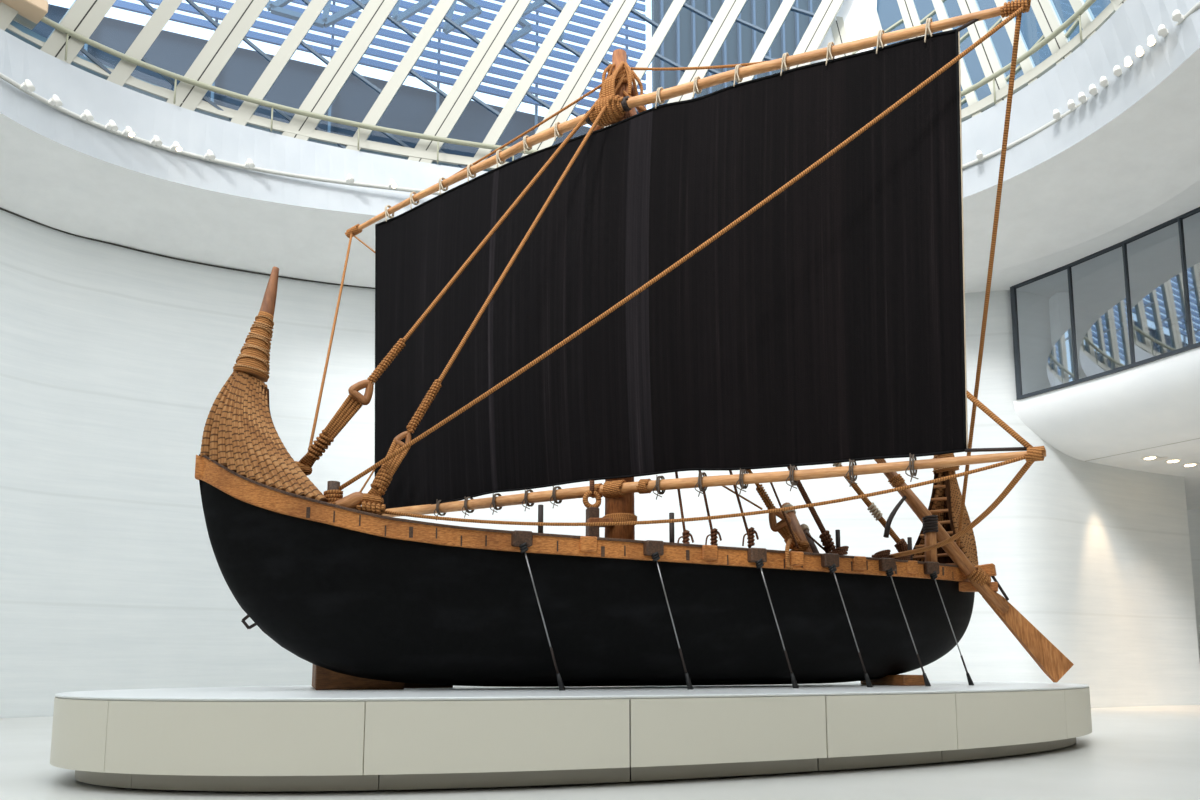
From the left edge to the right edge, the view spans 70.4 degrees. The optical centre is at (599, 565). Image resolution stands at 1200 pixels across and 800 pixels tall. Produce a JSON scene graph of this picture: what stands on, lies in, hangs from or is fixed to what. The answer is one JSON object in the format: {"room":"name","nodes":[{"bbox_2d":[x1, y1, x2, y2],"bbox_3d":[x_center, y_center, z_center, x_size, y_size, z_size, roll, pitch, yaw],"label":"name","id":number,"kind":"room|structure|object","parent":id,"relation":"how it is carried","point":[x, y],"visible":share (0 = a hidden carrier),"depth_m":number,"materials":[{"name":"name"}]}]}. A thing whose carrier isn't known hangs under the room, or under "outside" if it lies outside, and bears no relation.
{"room":"museum","nodes":[
{"label":"museum","id":0,"kind":"room"},
{"bbox_2d":[0,209,1199,717],"bbox_3d":[-6.548,-3.813,24.503,66.773,16.600,21.838,6,-9,-40],"label":"wall","id":1,"kind":"structure","parent":0,"point":[115,361],"depth_m":31.73,"materials":[{"name":"white paint"}]},
{"bbox_2d":[0,207,374,288],"bbox_3d":[-12.434,-12.245,23.697,50.868,0.052,16.862,6,-9,-42],"label":"trim","id":2,"kind":"structure","parent":1,"relation":"attached to","point":[0,207],"depth_m":31.32,"materials":[{"name":"grey"}]},
{"bbox_2d":[0,48,1199,329],"bbox_3d":[-3.603,-14.643,7.120,99.032,0.850,103.753,0,-7,0],"label":"ceiling","id":3,"kind":"structure","parent":0,"point":[1138,172],"depth_m":29.27,"materials":[{"name":"grey paint"}]},
{"bbox_2d":[0,705,1199,799],"bbox_3d":[4.000,3.274,13.711,96.000,0.001,96.000,0,-7,0],"label":"floor","id":4,"kind":"structure","parent":0,"point":[1139,752],"depth_m":12.23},
{"bbox_2d":[50,681,1091,790],"bbox_3d":[1.278,3.015,16.956,20.716,1.214,9.145,3,-7,-24],"label":"plinth","id":5,"kind":"object","parent":4,"relation":"on","point":[247,738],"visible":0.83,"depth_m":11.57,"materials":[{"name":"white"}]},
{"bbox_2d":[312,664,452,689],"bbox_3d":[-4.065,2.047,15.981,2.500,0.480,2.250,2,-7,-20],"label":"block","id":6,"kind":"object","parent":5,"relation":"on","point":[322,678],"visible":0.53,"depth_m":14.71,"materials":[{"name":"brown wood"}]},
{"bbox_2d":[519,542,565,690],"bbox_3d":[-0.954,0.846,14.056,0.951,2.451,0.148,6,-9,-40],"label":"cable","id":7,"kind":"object","parent":5,"relation":"attached to","point":[523,547],"visible":0.97,"depth_m":14.06,"materials":[{"name":"silver metal"}]},
{"bbox_2d":[195,266,997,686],"bbox_3d":[0.976,-1.331,17.125,16.552,7.422,4.615,2,-7,-18],"label":"ship hull","id":8,"kind":"object","parent":5,"relation":"on","point":[344,590],"depth_m":14.43,"materials":[{"name":"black wood"}]},
{"bbox_2d":[324,481,342,503],"bbox_3d":[-4.412,-1.052,14.045,0.327,0.686,0.328,0,-7,0],"label":"mooring bitt","id":9,"kind":"object","parent":8,"relation":"on","point":[333,493],"visible":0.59,"depth_m":13.96,"materials":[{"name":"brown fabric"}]},
{"bbox_2d":[334,492,385,514],"bbox_3d":[-3.902,-1.014,13.870,0.854,0.394,0.260,0,-7,3],"label":"cleat","id":10,"kind":"object","parent":8,"relation":"attached to","point":[354,500],"visible":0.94,"depth_m":13.78,"materials":[{"name":"brown wood"}]},
{"bbox_2d":[582,480,612,536],"bbox_3d":[-0.055,-0.703,16.500,0.594,1.952,0.240,2,-7,-20],"label":"post","id":11,"kind":"object","parent":8,"relation":"on","point":[592,511],"visible":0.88,"depth_m":16.45,"materials":[{"name":"brown wood"}]},
{"bbox_2d":[593,49,646,539],"bbox_3d":[0.701,-4.914,17.497,1.621,11.951,1.155,1,-7,-12],"label":"mast","id":12,"kind":"object","parent":8,"relation":"on","point":[620,509],"visible":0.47,"depth_m":16.76,"materials":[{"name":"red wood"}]},
{"bbox_2d":[295,95,601,475],"bbox_3d":[-2.499,-6.029,16.319,6.245,8.953,0.682,2,-7,-14],"label":"rope","id":13,"kind":"object","parent":12,"relation":"hanging from","point":[355,400],"visible":0.94,"depth_m":15.34,"materials":[{"name":"brown fabric"}]},
{"bbox_2d":[362,74,625,504],"bbox_3d":[-1.675,-5.628,15.772,5.289,9.671,0.276,4,-8,-31],"label":"rope","id":14,"kind":"object","parent":12,"relation":"hanging from","point":[382,480],"visible":0.96,"depth_m":14.65,"materials":[{"name":"brown fabric"}]},
{"bbox_2d":[450,84,601,176],"bbox_3d":[-2.897,-9.390,19.641,7.664,1.608,0.052,-4,-8,29],"label":"rope","id":15,"kind":"object","parent":12,"relation":"hanging from","point":[600,85],"visible":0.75,"depth_m":18.84,"materials":[{"name":"brown fabric"}]},
{"bbox_2d":[624,113,693,543],"bbox_3d":[1.043,-5.191,16.823,1.526,9.965,0.280,-4,-8,28],"label":"rope","id":16,"kind":"object","parent":12,"relation":"hanging from","point":[686,534],"visible":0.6,"depth_m":16.00,"materials":[{"name":"brown fabric"}]},
{"bbox_2d":[626,111,721,545],"bbox_3d":[1.353,-5.212,16.944,1.973,9.897,0.221,-2,-7,15],"label":"rope","id":17,"kind":"object","parent":12,"relation":"hanging from","point":[714,532],"visible":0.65,"depth_m":16.19,"materials":[{"name":"brown fabric"}]},
{"bbox_2d":[624,96,758,547],"bbox_3d":[1.705,-5.220,16.917,2.662,9.890,0.209,-1,-7,12],"label":"rope","id":18,"kind":"object","parent":12,"relation":"hanging from","point":[749,532],"visible":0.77,"depth_m":16.13,"materials":[{"name":"brown fabric"}]},
{"bbox_2d":[382,446,1045,516],"bbox_3d":[0.668,-1.450,16.404,14.090,0.576,0.348,-4,-8,31],"label":"boom spar","id":19,"kind":"object","parent":12,"relation":"attached to","point":[618,488],"visible":0.89,"depth_m":15.52,"materials":[{"name":"brown wood"}]},
{"bbox_2d":[355,456,1025,525],"bbox_3d":[1.254,-1.153,13.369,10.778,1.009,0.056,-1,-7,6],"label":"rope","id":20,"kind":"object","parent":19,"relation":"hanging from","point":[1021,457],"visible":0.97,"depth_m":13.25,"materials":[{"name":"brown fabric"}]},
{"bbox_2d":[722,486,762,509],"bbox_3d":[2.791,-1.386,16.884,1.017,0.680,0.040,-7,-9,44],"label":"rope","id":21,"kind":"object","parent":19,"relation":"hanging from","point":[727,488],"visible":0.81,"depth_m":16.79,"materials":[{"name":"brown fabric"}]},
{"bbox_2d":[889,462,1033,557],"bbox_3d":[6.170,-0.927,14.857,0.090,1.134,4.308,1,-7,-12],"label":"rope","id":22,"kind":"object","parent":19,"relation":"hanging from","point":[1027,465],"visible":0.98,"depth_m":14.16,"materials":[{"name":"brown fabric"}]},
{"bbox_2d":[747,470,809,551],"bbox_3d":[2.216,-3.329,17.067,3.718,6.474,0.277,-1,-7,9],"label":"rope","id":23,"kind":"object","parent":12,"relation":"hanging from","point":[781,526],"visible":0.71,"depth_m":16.53,"materials":[{"name":"brown fabric"}]},
{"bbox_2d":[630,29,945,70],"bbox_3d":[3.586,-9.724,15.764,7.500,2.049,0.052,-4,-8,33],"label":"rope","id":24,"kind":"object","parent":12,"relation":"hanging from","point":[743,64],"visible":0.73,"depth_m":16.84,"materials":[{"name":"brown fabric"}]},
{"bbox_2d":[345,0,1030,237],"bbox_3d":[0.250,-9.484,17.599,15.446,2.189,0.548,-4,-8,31],"label":"yard spar","id":25,"kind":"structure","parent":24,"relation":"hanging from","point":[617,106],"depth_m":16.82,"materials":[{"name":"brown wood"}]},
{"bbox_2d":[308,233,352,447],"bbox_3d":[-5.825,-5.052,18.488,0.060,7.364,5.116,1,-7,-9],"label":"rope","id":26,"kind":"object","parent":25,"relation":"hanging from","point":[351,234],"visible":0.9,"depth_m":18.14,"materials":[{"name":"brown fabric"}]},
{"bbox_2d":[353,235,374,252],"bbox_3d":[-2.976,-5.446,19.363,7.368,6.273,0.040,-3,-8,27],"label":"rope","id":27,"kind":"object","parent":25,"relation":"hanging from","point":[367,246],"visible":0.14,"depth_m":21.13,"materials":[{"name":"brown fabric"}]},
{"bbox_2d":[339,6,1024,489],"bbox_3d":[1.181,-5.060,13.807,11.239,7.583,0.074,-1,-7,7],"label":"rope","id":28,"kind":"object","parent":25,"relation":"hanging from","point":[1013,15],"visible":0.99,"depth_m":13.74,"materials":[{"name":"brown fabric"}]},
{"bbox_2d":[375,18,1026,517],"bbox_3d":[0.481,-5.329,16.914,14.037,8.685,0.424,-4,-8,31],"label":"sail","id":29,"kind":"object","parent":25,"relation":"hanging from","point":[827,325],"visible":0.92,"depth_m":15.89,"materials":[{"name":"black fabric"}]},
{"bbox_2d":[359,469,375,491],"bbox_3d":[-4.950,-1.813,18.089,0.044,1.730,4.042,1,-7,-9],"label":"rope","id":30,"kind":"object","parent":29,"relation":"hanging from","point":[372,472],"visible":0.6,"depth_m":18.00,"materials":[{"name":"brown fabric"}]},
{"bbox_2d":[956,12,1021,546],"bbox_3d":[7.319,-4.551,16.251,0.080,8.212,6.423,-1,-7,11],"label":"rope","id":31,"kind":"object","parent":25,"relation":"hanging from","point":[1018,17],"visible":0.87,"depth_m":15.41,"materials":[{"name":"brown fabric"}]},
{"bbox_2d":[787,467,835,552],"bbox_3d":[2.499,-4.600,17.197,4.239,8.787,0.240,0,-7,1],"label":"rope","id":32,"kind":"object","parent":12,"relation":"hanging from","point":[825,537],"visible":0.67,"depth_m":16.67,"materials":[{"name":"brown fabric"}]},
{"bbox_2d":[622,90,1032,447],"bbox_3d":[3.525,-5.839,15.343,7.403,8.869,0.084,-4,-8,33],"label":"rope","id":33,"kind":"object","parent":12,"relation":"hanging from","point":[1001,423],"visible":0.28,"depth_m":13.20,"materials":[{"name":"brown fabric"}]},
{"bbox_2d":[833,463,907,551],"bbox_3d":[3.448,-4.120,18.013,6.367,7.792,0.256,1,-7,-9],"label":"rope","id":34,"kind":"object","parent":12,"relation":"hanging from","point":[901,545],"visible":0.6,"depth_m":17.99,"materials":[{"name":"beige fabric"}]},
{"bbox_2d":[770,482,798,547],"bbox_3d":[3.533,-1.006,16.334,0.542,1.377,0.042,-3,-7,24],"label":"rope","id":35,"kind":"object","parent":8,"relation":"attached to","point":[771,483],"visible":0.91,"depth_m":16.30,"materials":[{"name":"brown fabric"}]},
{"bbox_2d":[785,538,792,569],"bbox_3d":[3.552,-0.240,15.874,0.133,0.686,0.802,-2,-7,17],"label":"rope","id":36,"kind":"object","parent":8,"relation":"hanging from","point":[787,547],"visible":1,"depth_m":15.54,"materials":[{"name":"brown fabric"}]},
{"bbox_2d":[782,502,812,552],"bbox_3d":[3.937,-0.578,16.784,0.278,1.552,1.254,2,-7,-14],"label":"pole","id":37,"kind":"object","parent":8,"relation":"on","point":[795,525],"visible":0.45,"depth_m":16.88,"materials":[{"name":"brown wood"}]},
{"bbox_2d":[801,524,818,552],"bbox_3d":[4.172,-0.445,16.787,0.182,0.917,0.920,1,-7,-7],"label":"pole","id":38,"kind":"object","parent":8,"relation":"on","point":[805,528],"visible":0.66,"depth_m":16.79,"materials":[{"name":"brown wood"}]},
{"bbox_2d":[805,532,825,550],"bbox_3d":[4.263,-0.475,16.780,0.419,0.419,0.044,-4,-8,30],"label":"rope","id":39,"kind":"object","parent":38,"relation":"hanging from","point":[806,533],"visible":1,"depth_m":16.77,"materials":[{"name":"black fabric"}]},
{"bbox_2d":[874,459,1073,681],"bbox_3d":[8.115,0.034,18.377,4.609,4.936,0.617,2,-7,-15],"label":"oar","id":40,"kind":"object","parent":8,"relation":"attached to","point":[1052,662],"visible":0.94,"depth_m":18.26,"materials":[{"name":"brown wood"}]},
{"bbox_2d":[651,552,692,689],"bbox_3d":[1.248,0.952,14.681,0.917,2.387,0.148,5,-9,-38],"label":"cable","id":41,"kind":"object","parent":5,"relation":"attached to","point":[655,556],"visible":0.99,"depth_m":14.68,"materials":[{"name":"silver metal"}]},
{"bbox_2d":[755,558,798,687],"bbox_3d":[3.220,1.060,15.458,1.122,2.362,0.148,6,-9,-41],"label":"cable","id":42,"kind":"object","parent":5,"relation":"attached to","point":[759,563],"visible":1,"depth_m":15.46,"materials":[{"name":"silver metal"}]},
{"bbox_2d":[828,563,872,686],"bbox_3d":[4.761,1.148,16.140,1.274,2.352,0.148,6,-9,-41],"label":"cable","id":43,"kind":"object","parent":5,"relation":"attached to","point":[832,569],"visible":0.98,"depth_m":16.16,"materials":[{"name":"silver metal"}]},
{"bbox_2d":[861,675,924,685],"bbox_3d":[6.283,2.445,18.248,0.600,0.220,1.440,2,-7,-20],"label":"block","id":44,"kind":"object","parent":5,"relation":"on","point":[895,680],"visible":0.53,"depth_m":17.64,"materials":[{"name":"brown wood"}]},
{"bbox_2d":[885,567,930,685],"bbox_3d":[6.128,1.235,16.885,1.465,2.359,0.148,6,-9,-42],"label":"cable","id":45,"kind":"object","parent":5,"relation":"attached to","point":[889,572],"visible":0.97,"depth_m":16.90,"materials":[{"name":"silver metal"}]},
{"bbox_2d":[929,571,973,684],"bbox_3d":[7.340,1.323,17.717,1.629,2.383,0.148,6,-9,-42],"label":"cable","id":46,"kind":"object","parent":5,"relation":"attached to","point":[933,576],"visible":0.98,"depth_m":17.72,"materials":[{"name":"silver metal"}]},
{"bbox_2d":[811,0,876,63],"bbox_3d":[8.973,-22.183,34.826,4.445,15.801,5.931,-6,-9,43],"label":"wall","id":47,"kind":"structure","parent":0,"point":[858,16],"depth_m":34.45,"materials":[{"name":"white paint"}]},
{"bbox_2d":[0,73,443,194],"bbox_3d":[-11.875,-13.671,27.843,15.336,0.121,2.451,4,-8,-30],"label":"track","id":48,"kind":"object","parent":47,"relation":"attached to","point":[2,76],"visible":0.85,"depth_m":28.48,"materials":[{"name":"grey metal"}]},
{"bbox_2d":[20,79,34,91],"bbox_3d":[-16.723,-14.007,24.815,0.521,0.337,0.212,-2,-7,18],"label":"track spotlight","id":49,"kind":"object","parent":48,"relation":"attached to","point":[27,84],"visible":1,"depth_m":24.74,"materials":[{"name":"white metal"}]},
{"bbox_2d":[48,95,62,106],"bbox_3d":[-16.341,-13.928,25.481,0.521,0.337,0.212,-3,-7,20],"label":"track spotlight","id":50,"kind":"object","parent":48,"relation":"attached to","point":[55,100],"visible":1,"depth_m":25.41,"materials":[{"name":"white metal"}]},
{"bbox_2d":[80,110,93,120],"bbox_3d":[-15.810,-13.847,26.169,0.521,0.337,0.212,-3,-7,23],"label":"track spotlight","id":51,"kind":"object","parent":48,"relation":"attached to","point":[86,114],"visible":1,"depth_m":26.09,"materials":[{"name":"white metal"}]},
{"bbox_2d":[105,120,117,130],"bbox_3d":[-15.325,-13.790,26.653,0.521,0.337,0.212,-3,-7,25],"label":"track spotlight","id":52,"kind":"object","parent":48,"relation":"attached to","point":[112,125],"visible":1,"depth_m":26.57,"materials":[{"name":"white metal"}]},
{"bbox_2d":[122,126,134,136],"bbox_3d":[-14.968,-13.754,26.960,0.521,0.337,0.212,-3,-7,26],"label":"track spotlight","id":53,"kind":"object","parent":48,"relation":"attached to","point":[128,131],"visible":1,"depth_m":26.88,"materials":[{"name":"white"}]},
{"bbox_2d":[150,135,161,145],"bbox_3d":[-14.335,-13.699,27.429,0.521,0.337,0.212,-4,-8,29],"label":"track spotlight","id":54,"kind":"object","parent":48,"relation":"attached to","point":[156,140],"visible":1,"depth_m":27.34,"materials":[{"name":"white metal"}]},
{"bbox_2d":[170,141,181,151],"bbox_3d":[-13.847,-13.663,27.735,0.521,0.337,0.212,-4,-8,30],"label":"track spotlight","id":55,"kind":"object","parent":48,"relation":"attached to","point":[175,146],"visible":1,"depth_m":27.64,"materials":[{"name":"white"}]},
{"bbox_2d":[204,150,214,159],"bbox_3d":[-12.962,-13.608,28.204,0.521,0.337,0.212,-4,-8,33],"label":"track spotlight","id":56,"kind":"object","parent":48,"relation":"attached to","point":[209,155],"visible":1,"depth_m":28.10,"materials":[{"name":"white metal"}]},
{"bbox_2d":[244,158,254,167],"bbox_3d":[-11.841,-13.552,28.680,0.521,0.337,0.212,-5,-8,37],"label":"track spotlight","id":57,"kind":"object","parent":48,"relation":"attached to","point":[249,163],"visible":1,"depth_m":28.57,"materials":[{"name":"white"}]},
{"bbox_2d":[345,174,354,183],"bbox_3d":[-8.727,-13.445,29.592,0.212,0.337,0.521,6,-9,-43],"label":"track spotlight","id":58,"kind":"object","parent":48,"relation":"attached to","point":[349,179],"visible":1,"depth_m":29.47,"materials":[{"name":"white"}]},
{"bbox_2d":[388,179,396,188],"bbox_3d":[-7.315,-13.409,29.898,0.212,0.337,0.521,5,-9,-38],"label":"track spotlight","id":59,"kind":"object","parent":48,"relation":"attached to","point":[392,184],"visible":1,"depth_m":29.76,"materials":[{"name":"white metal"}]},
{"bbox_2d":[0,0,1123,171],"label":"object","id":60,"kind":"structure","parent":47,"relation":"in","point":[83,17],"depth_m":30.87,"materials":[{"name":"grey paint"}]},
{"bbox_2d":[0,0,47,29],"bbox_3d":[-17.280,-17.264,25.045,1.200,1.705,1.500,-5,-8,37],"label":"cradle","id":61,"kind":"object","parent":60,"relation":"on","point":[30,13],"visible":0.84,"depth_m":25.13,"materials":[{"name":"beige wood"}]},
{"bbox_2d":[0,0,1199,216],"bbox_3d":[-2.272,-15.828,11.816,40.872,2.600,44.340,0,-7,0],"label":"trim","id":62,"kind":"structure","parent":47,"relation":"attached to","point":[1130,26],"depth_m":27.18,"materials":[{"name":"paint"}]},
{"bbox_2d":[831,0,1126,116],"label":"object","id":63,"kind":"structure","parent":47,"relation":"in","point":[1047,16],"depth_m":29.20,"materials":[{"name":"grey paint"}]},
{"bbox_2d":[962,1,1199,169],"bbox_3d":[14.090,-14.026,24.820,1.690,0.121,12.756,3,-7,-25],"label":"track","id":64,"kind":"object","parent":47,"relation":"attached to","point":[1197,5],"visible":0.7,"depth_m":27.11,"materials":[{"name":"grey metal"}]},
{"bbox_2d":[976,150,983,160],"bbox_3d":[12.607,-13.608,28.206,0.212,0.337,0.521,-4,-8,28],"label":"track spotlight","id":65,"kind":"object","parent":64,"relation":"attached to","point":[979,154],"visible":1,"depth_m":28.06,"materials":[{"name":"white metal"}]},
{"bbox_2d":[1053,109,1060,119],"bbox_3d":[14.044,-13.854,26.116,0.212,0.337,0.521,-5,-8,36],"label":"track spotlight","id":66,"kind":"object","parent":64,"relation":"attached to","point":[1056,114],"visible":1,"depth_m":25.98,"materials":[{"name":"white metal"}]},
{"bbox_2d":[1067,99,1075,110],"bbox_3d":[14.252,-13.906,25.672,0.212,0.337,0.521,-5,-8,37],"label":"track spotlight","id":67,"kind":"object","parent":64,"relation":"attached to","point":[1071,105],"visible":1,"depth_m":25.54,"materials":[{"name":"white metal"}]},
{"bbox_2d":[1078,92,1086,103],"bbox_3d":[14.389,-13.945,25.337,0.212,0.337,0.521,-5,-9,38],"label":"track spotlight","id":68,"kind":"object","parent":64,"relation":"attached to","point":[1082,98],"visible":1,"depth_m":25.20,"materials":[{"name":"white metal"}]},
{"bbox_2d":[1089,84,1097,95],"bbox_3d":[14.516,-13.985,24.998,0.212,0.337,0.521,-6,-9,40],"label":"track spotlight","id":69,"kind":"object","parent":64,"relation":"attached to","point":[1093,91],"visible":1,"depth_m":24.86,"materials":[{"name":"white"}]},
{"bbox_2d":[1100,76,1108,87],"bbox_3d":[14.631,-14.026,24.653,0.212,0.337,0.521,-6,-9,41],"label":"track spotlight","id":70,"kind":"object","parent":64,"relation":"attached to","point":[1103,80],"visible":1,"depth_m":24.52,"materials":[{"name":"white metal"}]},
{"bbox_2d":[1113,65,1121,76],"bbox_3d":[14.758,-14.078,24.205,0.212,0.337,0.521,-6,-9,42],"label":"track spotlight","id":71,"kind":"object","parent":64,"relation":"attached to","point":[1117,71],"visible":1,"depth_m":24.07,"materials":[{"name":"white metal"}]},
{"bbox_2d":[1124,56,1132,67],"bbox_3d":[14.841,-14.121,23.845,0.212,0.337,0.521,-6,-9,43],"label":"track spotlight","id":72,"kind":"object","parent":64,"relation":"attached to","point":[1128,62],"visible":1,"depth_m":23.71,"materials":[{"name":"white"}]},
{"bbox_2d":[1135,46,1144,56],"bbox_3d":[14.918,-14.168,23.448,0.212,0.337,0.521,-7,-9,44],"label":"track spotlight","id":73,"kind":"object","parent":64,"relation":"attached to","point":[1139,50],"visible":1,"depth_m":23.32,"materials":[{"name":"white"}]},
{"bbox_2d":[1147,35,1156,46],"bbox_3d":[14.981,-14.215,23.045,0.521,0.337,0.212,6,-9,-44],"label":"track spotlight","id":74,"kind":"object","parent":64,"relation":"attached to","point":[1151,41],"visible":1,"depth_m":22.91,"materials":[{"name":"white metal"}]},
{"bbox_2d":[1158,24,1168,36],"bbox_3d":[15.027,-14.259,22.671,0.521,0.337,0.212,6,-9,-43],"label":"track spotlight","id":75,"kind":"object","parent":64,"relation":"attached to","point":[1162,31],"visible":1,"depth_m":22.55,"materials":[{"name":"white metal"}]},
{"bbox_2d":[1172,10,1183,22],"bbox_3d":[15.070,-14.319,22.159,0.521,0.337,0.212,6,-9,-41],"label":"track spotlight","id":76,"kind":"object","parent":64,"relation":"attached to","point":[1177,16],"visible":1,"depth_m":22.05,"materials":[{"name":"white metal"}]},
{"bbox_2d":[1049,292,1079,385],"bbox_3d":[18.462,-8.663,33.776,0.700,4.400,0.700,0,-7,0],"label":"wall pier","id":77,"kind":"object","parent":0,"point":[1059,306],"visible":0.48,"depth_m":33.57,"materials":[{"name":"white paint"}]},
{"bbox_2d":[1013,347,1199,460],"bbox_3d":[21.092,-5.987,29.136,4.497,2.000,12.065,4,-8,-28],"label":"wall","id":78,"kind":"structure","parent":0,"point":[1156,403],"depth_m":31.04,"materials":[{"name":"white paint"}]},
{"bbox_2d":[1010,207,1199,399],"bbox_3d":[19.278,-9.389,28.415,0.433,4.610,11.898,4,-8,-28],"label":"window","id":79,"kind":"structure","parent":78,"relation":"in","point":[1018,379],"depth_m":30.25,"materials":[{"name":"grey metal"}]},
{"bbox_2d":[1087,438,1199,460],"bbox_3d":[21.890,-4.677,31.710,0.045,0.048,7.499,4,-8,-32],"label":"trim","id":80,"kind":"structure","parent":78,"relation":"attached to","point":[1197,438],"depth_m":32.96,"materials":[{"name":"grey"}]},
{"bbox_2d":[1087,439,1199,509],"bbox_3d":[26.892,-3.859,38.664,14.001,0.001,20.342,0,-7,0],"label":"ceiling","id":81,"kind":"structure","parent":0,"point":[1188,451],"depth_m":35.12,"materials":[{"name":"white paint"}]},
{"bbox_2d":[1141,456,1158,459],"bbox_3d":[22.178,-4.368,34.275,0.600,0.075,0.600,0,-7,0],"label":"recessed light","id":82,"kind":"object","parent":81,"relation":"in","point":[1147,457],"visible":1,"depth_m":34.21,"materials":[{"name":"white"}]},
{"bbox_2d":[1151,457,1167,460],"bbox_3d":[22.650,-4.356,34.441,0.600,0.060,0.600,0,-7,0],"label":"recessed light","id":83,"kind":"object","parent":81,"relation":"in","point":[1159,458],"visible":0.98,"depth_m":34.48,"materials":[{"name":"white"}]},
{"bbox_2d":[1164,459,1181,462],"bbox_3d":[23.443,-4.309,34.775,0.600,0.075,0.600,0,-7,0],"label":"recessed light","id":84,"kind":"object","parent":81,"relation":"in","point":[1170,460],"visible":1,"depth_m":34.67,"materials":[{"name":"white"}]},
{"bbox_2d":[1181,463,1198,466],"bbox_3d":[24.618,-4.228,35.465,0.600,0.075,0.600,0,-7,0],"label":"recessed light","id":85,"kind":"object","parent":81,"relation":"in","point":[1187,464],"visible":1,"depth_m":35.37,"materials":[{"name":"white"}]},
{"bbox_2d":[1154,316,1199,355],"bbox_3d":[27.218,-8.798,33.486,0.242,4.600,12.065,4,-8,-28],"label":"wall","id":86,"kind":"structure","parent":0,"point":[1172,337],"depth_m":37.35,"materials":[{"name":"grey"}]},
{"bbox_2d":[1187,509,1199,661],"bbox_3d":[31.727,-1.544,43.786,16.075,16.600,5.181,4,-8,-29],"label":"wall","id":87,"kind":"structure","parent":0,"point":[1193,515],"depth_m":46.30,"materials":[{"name":"white paint"}]},
{"label":"outside","id":88,"kind":"structure","parent":0,"visible":0},
{"bbox_2d":[83,0,645,132],"bbox_3d":[-16.315,-28.827,36.695,39.512,39.135,0.420,2,-7,-20],"label":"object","id":89,"kind":"object","parent":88,"point":[216,14],"visible":0.38,"depth_m":39.61,"materials":[{"name":"blue glass"}]},
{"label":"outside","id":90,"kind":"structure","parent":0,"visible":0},
{"bbox_2d":[265,0,565,48],"bbox_3d":[-7.879,-24.064,36.364,13.677,4.177,0.220,2,-7,-20],"label":"truss","id":91,"kind":"object","parent":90,"point":[276,8],"visible":0.6,"depth_m":36.15,"materials":[{"name":"white metal"}]},
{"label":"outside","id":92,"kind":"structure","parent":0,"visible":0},
{"bbox_2d":[14,4,590,161],"bbox_3d":[-16.268,-17.336,35.950,44.000,10.135,0.300,2,-7,-20],"label":"panel","id":93,"kind":"object","parent":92,"point":[412,109],"visible":0.02,"depth_m":37.36,"materials":[{"name":"blue glass"}]},
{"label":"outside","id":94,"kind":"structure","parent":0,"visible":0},
{"bbox_2d":[651,0,821,107],"bbox_3d":[8.062,-26.141,46.113,11.200,34.000,0.500,2,-7,-20],"label":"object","id":95,"kind":"object","parent":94,"point":[681,43],"visible":0.05,"depth_m":45.75,"materials":[{"name":"blue"}]},
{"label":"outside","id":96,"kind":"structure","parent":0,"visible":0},
{"bbox_2d":[873,0,1110,109],"bbox_3d":[18.600,-26.689,45.732,29.756,37.000,10.826,-1,-7,12],"label":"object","id":97,"kind":"object","parent":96,"point":[889,13],"visible":0.02,"depth_m":45.38,"materials":[{"name":"blue"}]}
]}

